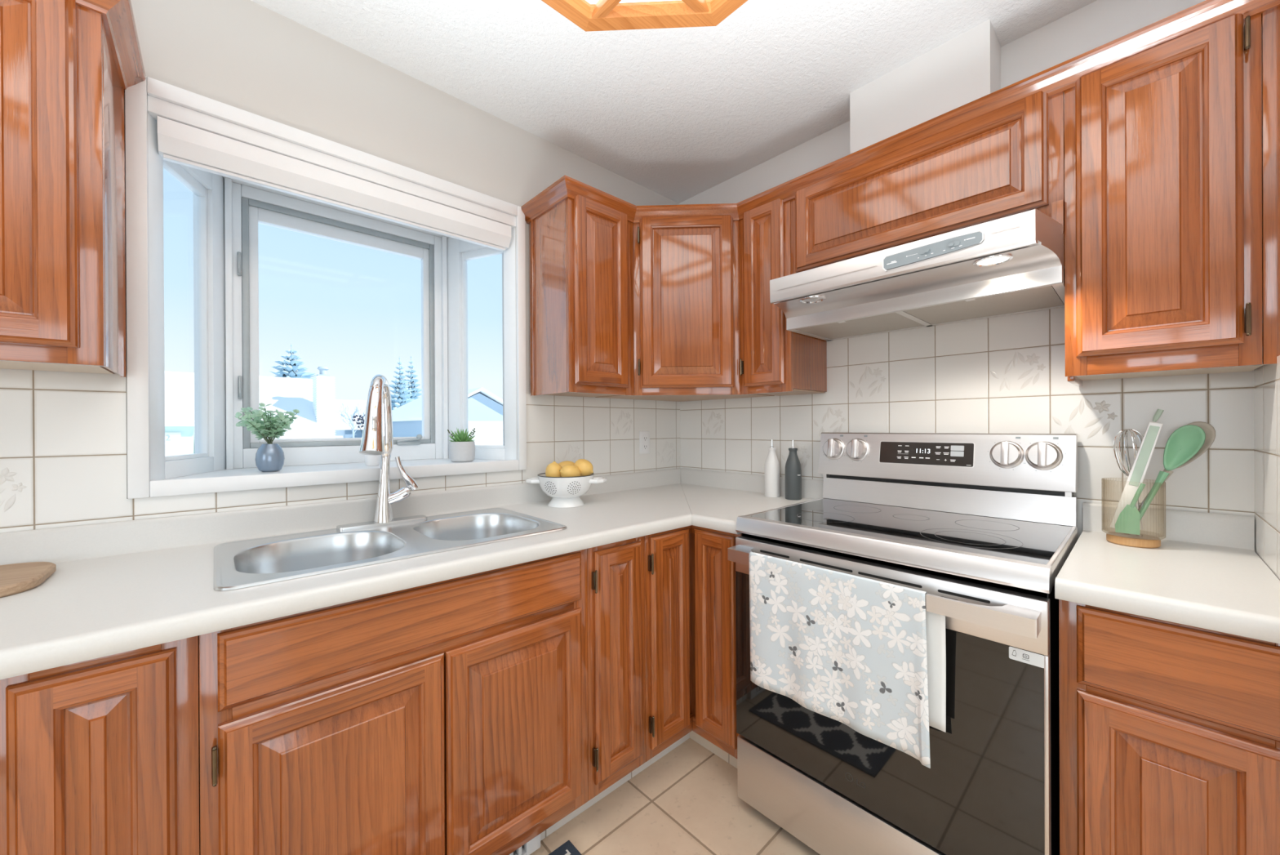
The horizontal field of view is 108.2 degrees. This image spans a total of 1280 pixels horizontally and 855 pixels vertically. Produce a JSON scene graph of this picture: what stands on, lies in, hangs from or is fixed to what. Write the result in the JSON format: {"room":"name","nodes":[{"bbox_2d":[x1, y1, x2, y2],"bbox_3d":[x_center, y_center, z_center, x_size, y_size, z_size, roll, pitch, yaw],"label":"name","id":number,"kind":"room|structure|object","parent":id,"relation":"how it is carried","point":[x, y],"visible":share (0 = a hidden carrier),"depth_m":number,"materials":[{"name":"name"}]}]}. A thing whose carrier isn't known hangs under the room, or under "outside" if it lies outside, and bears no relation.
{"room":"kitchen","nodes":[
{"label":"kitchen","id":0,"kind":"room"},
{"bbox_2d":[0,0,680,533],"bbox_3d":[-1.430,0.006,1.103,4.620,2.448,0.129,0,0,-43],"label":"wall","id":1,"kind":"structure","parent":0,"point":[64,434],"depth_m":1.40,"materials":[{"name":"white paint"}]},
{"bbox_2d":[0,0,126,377],"bbox_3d":[-1.335,-0.497,0.896,0.426,0.746,0.308,0,0,-43],"label":"upper cabinet","id":2,"kind":"object","parent":1,"relation":"attached to","point":[63,260],"visible":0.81,"depth_m":0.89,"materials":[{"name":"brown wood"}]},
{"bbox_2d":[75,0,146,93],"bbox_3d":[-1.318,-0.862,0.903,0.464,0.052,0.336,0,0,-43],"label":"crown molding","id":3,"kind":"structure","parent":1,"relation":"attached to","point":[117,15],"depth_m":1.01,"materials":[{"name":"brown wood"}]},
{"bbox_2d":[124,76,526,498],"bbox_3d":[-1.014,-0.359,1.678,1.115,1.068,0.435,0,0,-43],"label":"window","id":4,"kind":"structure","parent":1,"relation":"in","point":[228,212],"depth_m":1.54,"materials":[{"name":"white paint"}]},
{"bbox_2d":[234,402,299,471],"bbox_3d":[-1.170,0.030,1.455,0.160,0.215,0.135,0,0,-43],"label":"vase","id":5,"kind":"object","parent":4,"relation":"on","point":[269,456],"visible":1,"depth_m":1.44,"materials":[{"name":"ceramic"}]},
{"bbox_2d":[157,115,511,251],"bbox_3d":[-0.906,-0.762,1.556,0.988,0.091,0.074,0,0,-43],"label":"roller blind","id":6,"kind":"object","parent":4,"relation":"attached to","point":[178,143],"visible":1,"depth_m":1.43,"materials":[{"name":"white fabric"}]},
{"bbox_2d":[352,414,380,466],"bbox_3d":[-0.963,0.044,1.661,0.116,0.184,0.074,0,0,-43],"label":"lavender","id":7,"kind":"object","parent":4,"relation":"on","point":[370,460],"visible":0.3,"depth_m":1.64,"materials":[{"name":"white ceramic"}]},
{"bbox_2d":[364,454,380,466],"bbox_3d":[-0.960,0.108,1.662,0.052,0.058,0.052,0,0,-43],"label":"pot","id":8,"kind":"object","parent":7,"relation":"on","point":[370,460],"depth_m":1.64,"materials":[{"name":"white ceramic"}]},
{"bbox_2d":[447,426,475,462],"bbox_3d":[-0.709,0.067,1.841,0.101,0.136,0.107,0,0,9],"label":"potted succulent","id":9,"kind":"object","parent":4,"relation":"on","point":[462,448],"visible":1,"depth_m":1.81,"materials":[{"name":"white ceramic"}]},
{"bbox_2d":[448,440,475,462],"bbox_3d":[-0.708,0.095,1.842,0.100,0.080,0.100,0,0,-43],"label":"pot","id":10,"kind":"object","parent":9,"relation":"on","point":[459,451],"depth_m":1.80,"materials":[{"name":"ceramic"}]},
{"bbox_2d":[0,368,680,533],"bbox_3d":[-0.789,0.055,1.610,2.750,0.382,0.009,0,0,-43],"label":"tile backsplash","id":11,"kind":"structure","parent":1,"relation":"attached to","point":[64,455],"depth_m":1.15,"materials":[{"name":"white tile"}]},
{"bbox_2d":[528,195,633,397],"bbox_3d":[-0.237,-0.504,1.904,0.324,0.746,0.308,0,0,-43],"label":"upper cabinet","id":12,"kind":"object","parent":1,"relation":"attached to","point":[581,251],"visible":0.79,"depth_m":1.78,"materials":[{"name":"brown wood"}]},
{"bbox_2d":[639,431,649,453],"bbox_3d":[0.025,0.076,2.347,0.070,0.114,0.008,0,0,-43],"label":"power outlet","id":13,"kind":"object","parent":1,"relation":"attached to","point":[644,436],"visible":1,"depth_m":2.34,"materials":[{"name":"white plastic"}]},
{"bbox_2d":[642,435,647,440],"bbox_3d":[0.026,0.055,2.345,0.034,0.030,0.003,0,0,-43],"label":"receptacle","id":14,"kind":"object","parent":13,"relation":"attached to","point":[644,437],"depth_m":2.34,"materials":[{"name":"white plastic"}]},
{"bbox_2d":[642,443,648,449],"bbox_3d":[0.026,0.097,2.345,0.034,0.030,0.003,0,0,-43],"label":"receptacle","id":15,"kind":"object","parent":13,"relation":"attached to","point":[645,446],"depth_m":2.34,"materials":[{"name":"white plastic"}]},
{"bbox_2d":[595,215,774,401],"bbox_3d":[0.199,-0.507,2.108,0.598,0.746,0.596,0,0,-43],"label":"upper cabinet","id":16,"kind":"object","parent":1,"relation":"attached to","point":[686,340],"visible":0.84,"depth_m":1.89,"materials":[{"name":"brown wood"}]},
{"bbox_2d":[520,0,1279,224],"bbox_3d":[0.485,-0.872,1.568,2.041,0.052,0.527,0,0,26],"label":"crown molding","id":17,"kind":"structure","parent":16,"relation":"attached to","point":[1059,78],"depth_m":1.30,"materials":[{"name":"brown wood"}]},
{"bbox_2d":[250,0,1097,203],"bbox_3d":[0.149,-1.273,-0.627,4.620,0.100,4.820,0,0,-43],"label":"ceiling","id":18,"kind":"structure","parent":0,"point":[677,113],"depth_m":1.56,"materials":[{"name":"white paint"}]},
{"bbox_2d":[541,0,747,31],"bbox_3d":[0.003,-1.165,0.703,1.083,0.118,1.082,0,0,-43],"label":"ceiling light","id":19,"kind":"object","parent":18,"relation":"attached to","point":[590,15],"visible":1,"depth_m":1.24,"materials":[{"name":"brown wood"}]},
{"bbox_2d":[585,0,680,4],"bbox_3d":[0.004,-1.135,0.703,0.977,0.004,0.976,0,0,-43],"label":"diffuser","id":20,"kind":"object","parent":19,"relation":"attached to","point":[587,2],"depth_m":1.23,"materials":[{"name":"white plastic"}]},
{"bbox_2d":[529,737,820,854],"bbox_3d":[0.170,1.275,-0.630,4.620,0.100,4.800,0,0,-43],"label":"floor","id":21,"kind":"structure","parent":0,"point":[686,802],"depth_m":1.44,"materials":[{"name":"tile"}]},
{"bbox_2d":[0,635,199,854],"bbox_3d":[-1.271,0.792,0.732,0.845,0.876,0.623,0,0,-43],"label":"base cabinet","id":22,"kind":"object","parent":21,"relation":"on","point":[100,755],"visible":0.71,"depth_m":0.72,"materials":[{"name":"brown wood"}]},
{"bbox_2d":[199,548,588,854],"bbox_3d":[-0.654,0.788,1.295,0.827,0.876,0.628,0,0,-43],"label":"base cabinet","id":23,"kind":"object","parent":21,"relation":"on","point":[447,717],"visible":0.85,"depth_m":1.01,"materials":[{"name":"brown wood"}]},
{"bbox_2d":[509,833,540,854],"bbox_3d":[-0.421,1.169,1.239,0.340,0.104,0.022,0,0,-43],"label":"heat register","id":24,"kind":"object","parent":23,"relation":"attached to","point":[533,844],"visible":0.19,"depth_m":1.32,"materials":[{"name":"white plastic"}]},
{"bbox_2d":[548,840,582,854],"bbox_3d":[-0.329,1.221,0.908,0.797,0.007,0.516,0,0,-43],"label":"floor mat","id":25,"kind":"object","parent":21,"relation":"on","point":[567,847],"visible":1,"depth_m":1.33,"materials":[{"name":"fabric"}]},
{"bbox_2d":[568,535,645,820],"bbox_3d":[-0.264,0.785,1.653,0.231,0.876,0.628,0,0,-43],"label":"base cabinet","id":26,"kind":"object","parent":21,"relation":"on","point":[615,571],"visible":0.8,"depth_m":1.42,"materials":[{"name":"brown wood"}]},
{"bbox_2d":[625,524,742,782],"bbox_3d":[0.193,0.782,1.943,0.835,0.876,0.818,0,0,-43],"label":"base cabinet","id":27,"kind":"object","parent":21,"relation":"on","point":[691,613],"visible":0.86,"depth_m":1.58,"materials":[{"name":"brown wood"}]},
{"bbox_2d":[0,467,692,679],"bbox_3d":[-0.573,0.289,1.369,2.740,0.122,0.635,0,0,-43],"label":"countertop","id":28,"kind":"structure","parent":27,"relation":"on","point":[114,587],"depth_m":1.05,"materials":[{"name":"laminate"}]},
{"bbox_2d":[0,561,56,597],"bbox_3d":[-1.409,0.306,0.802,0.482,0.019,0.250,0,0,-43],"label":"cutting board","id":29,"kind":"object","parent":28,"relation":"on","point":[15,578],"visible":1,"depth_m":0.93,"materials":[{"name":"brown wood"}]},
{"bbox_2d":[336,373,426,531],"bbox_3d":[-0.774,0.072,1.428,0.252,0.471,0.185,0,0,-43],"label":"faucet","id":30,"kind":"object","parent":28,"relation":"on","point":[377,438],"visible":1,"depth_m":1.46,"materials":[{"name":"metal"}]},
{"bbox_2d":[213,507,567,590],"bbox_3d":[-0.671,0.397,1.326,0.808,0.181,0.485,0,0,-43],"label":"sink","id":31,"kind":"object","parent":28,"relation":"in","point":[237,564],"visible":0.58,"depth_m":1.31,"materials":[{"name":"metal"}]},
{"bbox_2d":[524,472,606,507],"bbox_3d":[-0.296,0.248,1.853,0.267,0.123,0.253,0,0,-43],"label":"colander","id":32,"kind":"object","parent":28,"relation":"on","point":[565,491],"visible":0.98,"depth_m":1.78,"materials":[{"name":"white ceramic"}]},
{"bbox_2d":[545,461,561,476],"bbox_3d":[-0.340,0.174,1.831,0.067,0.082,0.067,0,0,-43],"label":"lemon","id":33,"kind":"object","parent":32,"relation":"in","point":[553,468],"visible":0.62,"depth_m":1.80,"materials":[{"name":"yellow food"}]},
{"bbox_2d":[537,473,593,497],"bbox_3d":[-0.296,0.232,1.853,0.222,0.086,0.222,0,0,-43],"label":"bowl","id":34,"kind":"object","parent":32,"relation":"on","point":[575,486],"depth_m":1.77,"materials":[{"name":"white ceramic"}]},
{"bbox_2d":[559,460,574,466],"bbox_3d":[-0.301,0.169,1.899,0.088,0.065,0.069,0,0,-43],"label":"lemon","id":35,"kind":"object","parent":32,"relation":"in","point":[562,464],"visible":0.15,"depth_m":1.88,"materials":[{"name":"yellow food"}]},
{"bbox_2d":[559,464,580,476],"bbox_3d":[-0.276,0.178,1.822,0.088,0.066,0.065,0,0,-43],"label":"lemon","id":36,"kind":"object","parent":32,"relation":"in","point":[566,470],"visible":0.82,"depth_m":1.80,"materials":[{"name":"yellow food"}]},
{"bbox_2d":[573,458,593,475],"bbox_3d":[-0.228,0.163,1.865,0.074,0.073,0.078,0,0,-43],"label":"lemon","id":37,"kind":"object","parent":32,"relation":"in","point":[585,467],"visible":0.8,"depth_m":1.84,"materials":[{"name":"yellow food"}]},
{"bbox_2d":[680,467,823,533],"bbox_3d":[0.267,0.283,2.010,0.635,0.122,0.825,0,0,-43],"label":"countertop","id":38,"kind":"structure","parent":27,"relation":"on","point":[715,500],"depth_m":1.98,"materials":[{"name":"laminate"}]},
{"bbox_2d":[764,440,779,497],"bbox_3d":[0.584,0.179,2.048,0.065,0.250,0.065,0,0,-43],"label":"oil bottle","id":39,"kind":"object","parent":38,"relation":"on","point":[771,469],"visible":1,"depth_m":2.02,"materials":[{"name":"white ceramic"}]},
{"bbox_2d":[784,440,801,499],"bbox_3d":[0.651,0.179,1.969,0.067,0.250,0.067,0,0,-43],"label":"oil bottle","id":40,"kind":"object","parent":38,"relation":"on","point":[793,471],"visible":1,"depth_m":1.94,"materials":[{"name":"grey ceramic"}]},
{"bbox_2d":[727,432,1077,854],"bbox_3d":[0.770,0.620,1.394,0.694,1.197,0.757,0,0,-43],"label":"range","id":41,"kind":"object","parent":21,"relation":"on","point":[984,525],"visible":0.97,"depth_m":1.21,"materials":[{"name":"silver metal"}]},
{"bbox_2d":[748,551,946,768],"bbox_3d":[0.495,0.553,1.187,0.050,0.374,0.493,0,0,-43],"label":"dish towel","id":42,"kind":"object","parent":41,"relation":"hanging from","point":[868,655],"visible":1,"depth_m":1.14,"materials":[{"name":"fabric"}]},
{"bbox_2d":[735,497,1077,593],"bbox_3d":[0.776,0.309,1.400,0.581,0.050,0.756,0,0,-43],"label":"cooktop","id":43,"kind":"object","parent":41,"relation":"in","point":[985,549],"depth_m":1.25,"materials":[{"name":"metal"}]},
{"bbox_2d":[1058,599,1279,854],"bbox_3d":[1.173,0.779,1.032,0.623,0.876,0.300,0,0,-43],"label":"base cabinet","id":44,"kind":"object","parent":21,"relation":"on","point":[1170,731],"visible":0.83,"depth_m":0.83,"materials":[{"name":"brown wood"}]},
{"bbox_2d":[1054,502,1279,643],"bbox_3d":[1.167,0.280,1.030,0.635,0.122,0.302,0,0,-43],"label":"countertop","id":45,"kind":"structure","parent":44,"relation":"on","point":[1206,571],"depth_m":0.96,"materials":[{"name":"laminate"}]},
{"bbox_2d":[1101,478,1165,547],"bbox_3d":[1.279,0.219,1.202,0.114,0.166,0.114,0,0,-43],"label":"utensil crock","id":46,"kind":"object","parent":45,"relation":"on","point":[1142,540],"visible":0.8,"depth_m":1.18,"materials":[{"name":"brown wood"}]},
{"bbox_2d":[1113,428,1143,529],"bbox_3d":[1.286,0.135,1.212,0.063,0.263,0.064,0,0,-43],"label":"whisk","id":47,"kind":"object","parent":46,"relation":"in","point":[1137,504],"visible":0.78,"depth_m":1.22,"materials":[{"name":"metal"}]},
{"bbox_2d":[1115,483,1145,534],"bbox_3d":[1.248,0.205,1.179,0.054,0.130,0.010,0,0,41],"label":"spatula","id":48,"kind":"object","parent":46,"relation":"in","point":[1128,520],"visible":1,"depth_m":1.18,"materials":[{"name":"green plastic"}]},
{"bbox_2d":[1110,408,1164,528],"bbox_3d":[1.273,0.110,1.188,0.097,0.314,0.023,0,0,40],"label":"tongs","id":49,"kind":"object","parent":46,"relation":"in","point":[1140,464],"visible":0.9,"depth_m":1.18,"materials":[{"name":"white plastic"}]},
{"bbox_2d":[1138,424,1205,520],"bbox_3d":[1.307,0.131,1.154,0.129,0.274,0.028,0,0,36],"label":"serving spoon","id":50,"kind":"object","parent":46,"relation":"in","point":[1185,441],"visible":1,"depth_m":1.14,"materials":[{"name":"green plastic"}]},
{"bbox_2d":[1163,424,1205,470],"bbox_3d":[1.335,0.050,1.137,0.020,0.114,0.068,0,0,-43],"label":"bowl","id":51,"kind":"object","parent":50,"relation":"on","point":[1185,441],"depth_m":1.14,"materials":[{"name":"green plastic"}]},
{"bbox_2d":[1137,421,1215,511],"bbox_3d":[1.337,0.127,1.174,0.154,0.282,0.028,0,0,38],"label":"serving spoon","id":52,"kind":"object","parent":46,"relation":"in","point":[1210,432],"visible":0.23,"depth_m":1.13,"materials":[{"name":"beige plastic"}]},
{"bbox_2d":[1177,421,1215,467],"bbox_3d":[1.372,0.044,1.150,0.020,0.117,0.072,0,0,-43],"label":"bowl","id":53,"kind":"object","parent":52,"relation":"on","point":[1210,432],"depth_m":1.13,"materials":[{"name":"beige plastic"}]},
{"bbox_2d":[849,18,1000,154],"bbox_3d":[0.972,-1.057,1.603,0.155,0.348,0.418,0,0,-43],"label":"cover","id":54,"kind":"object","parent":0,"point":[966,68],"depth_m":1.52,"materials":[{"name":"white paint"}]},
{"bbox_2d":[679,0,1254,539],"bbox_3d":[1.851,-0.010,0.849,0.129,2.448,4.700,0,0,-43],"label":"wall","id":55,"kind":"structure","parent":0,"point":[1006,374],"depth_m":1.49,"materials":[{"name":"white paint"}]},
{"bbox_2d":[739,198,826,395],"bbox_3d":[0.583,-0.508,1.901,0.312,0.746,0.227,0,0,-43],"label":"upper cabinet","id":56,"kind":"object","parent":55,"relation":"attached to","point":[775,360],"visible":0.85,"depth_m":1.80,"materials":[{"name":"brown wood"}]},
{"bbox_2d":[769,208,1064,341],"bbox_3d":[0.847,-0.434,1.473,0.501,0.153,0.748,0,0,-43],"label":"range hood","id":57,"kind":"object","parent":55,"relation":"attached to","point":[1011,264],"visible":1,"depth_m":1.32,"materials":[{"name":"metal"}]},
{"bbox_2d":[799,295,826,302],"bbox_3d":[0.569,-0.421,1.527,0.082,0.004,0.082,0,0,8],"label":"lamp","id":58,"kind":"object","parent":57,"relation":"attached to","point":[807,299],"depth_m":1.52,"materials":[{"name":"white glass"}]},
{"bbox_2d":[919,248,930,254],"bbox_3d":[0.747,-0.463,1.215,0.006,0.012,0.026,0,0,-43],"label":"switch","id":59,"kind":"object","parent":57,"relation":"attached to","point":[922,251],"depth_m":1.22,"materials":[{"name":"grey plastic"}]},
{"bbox_2d":[947,240,959,247],"bbox_3d":[0.791,-0.463,1.167,0.006,0.012,0.026,0,0,-43],"label":"switch","id":60,"kind":"object","parent":57,"relation":"attached to","point":[950,243],"depth_m":1.17,"materials":[{"name":"grey plastic"}]},
{"bbox_2d":[973,253,1013,266],"bbox_3d":[0.894,-0.422,1.173,0.082,0.004,0.082,0,0,8],"label":"lamp","id":61,"kind":"object","parent":57,"relation":"attached to","point":[993,260],"depth_m":1.17,"materials":[{"name":"white glass"}]},
{"bbox_2d":[790,91,1064,274],"bbox_3d":[0.916,-0.646,1.540,0.308,0.472,0.754,0,0,-43],"label":"upper cabinet","id":62,"kind":"object","parent":55,"relation":"attached to","point":[1008,160],"visible":0.68,"depth_m":1.35,"materials":[{"name":"brown wood"}]},
{"bbox_2d":[680,306,1254,539],"bbox_3d":[0.864,-0.043,1.835,0.009,0.800,1.912,0,0,-43],"label":"tile backsplash","id":63,"kind":"structure","parent":55,"relation":"attached to","point":[1006,374],"depth_m":1.50,"materials":[{"name":"white tile"}]},
{"bbox_2d":[1253,355,1279,580],"bbox_3d":[1.290,-0.007,0.860,0.700,2.448,0.114,0,0,-43],"label":"wall","id":64,"kind":"structure","parent":0,"point":[1266,377],"depth_m":1.01,"materials":[{"name":"white paint"}]},
{"bbox_2d":[1063,5,1279,386],"bbox_3d":[1.288,-0.502,1.133,0.312,0.764,0.346,0,0,-43],"label":"upper cabinet","id":65,"kind":"object","parent":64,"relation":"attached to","point":[1172,148],"visible":0.94,"depth_m":1.02,"materials":[{"name":"brown wood"}]},
{"label":"outside","id":66,"kind":"structure","parent":0,"visible":0},
{"bbox_3d":[-36.867,1.736,50.346,130.000,1.400,119.400,0,0,-43],"label":"ground","id":67,"kind":"structure","parent":66,"visible":0},
{"bbox_2d":[164,370,195,456],"bbox_3d":[-20.065,-0.516,15.822,7.780,3.240,7.700,0,0,-43],"label":"house","id":68,"kind":"structure","parent":67,"relation":"on","point":[179,385],"depth_m":15.63,"materials":[{"name":"white"}]},
{"bbox_2d":[262,343,316,378],"bbox_3d":[-28.846,-2.623,38.502,8.500,8.628,8.848,0,0,-15],"label":"spruce tree","id":69,"kind":"object","parent":67,"relation":"on","point":[289,369],"visible":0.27,"depth_m":37.91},
{"bbox_2d":[249,366,335,448],"bbox_3d":[-16.054,-0.694,20.184,3.590,3.540,8.700,0,0,-43],"label":"house","id":70,"kind":"structure","parent":67,"relation":"on","point":[314,398],"depth_m":18.77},
{"bbox_2d":[334,401,365,437],"bbox_3d":[-14.975,-0.159,23.852,1.628,2.447,1.599,0,0,6],"label":"bare tree","id":71,"kind":"object","parent":67,"relation":"on","point":[350,421],"visible":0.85,"depth_m":23.95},
{"bbox_2d":[334,399,366,437],"bbox_3d":[-19.614,-0.393,31.169,4.400,2.940,7.700,0,0,-43],"label":"house","id":72,"kind":"structure","parent":67,"relation":"on","point":[342,429],"depth_m":28.75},
{"bbox_2d":[389,356,414,409],"bbox_3d":[-21.138,-2.580,40.648,3.817,7.300,3.532,0,0,-6],"label":"spruce tree","id":73,"kind":"object","parent":67,"relation":"on","point":[397,399],"visible":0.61,"depth_m":40.33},
{"bbox_2d":[401,355,422,402],"bbox_3d":[-22.674,-3.031,45.957,4.540,8.200,4.110,0,0,-43],"label":"spruce tree","id":74,"kind":"object","parent":67,"relation":"on","point":[415,396],"visible":0.3,"depth_m":45.76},
{"bbox_2d":[391,386,502,444],"bbox_3d":[-10.811,-0.456,26.015,5.600,2.990,9.200,0,0,-43],"label":"house","id":75,"kind":"structure","parent":67,"relation":"on","point":[485,407],"depth_m":23.12,"materials":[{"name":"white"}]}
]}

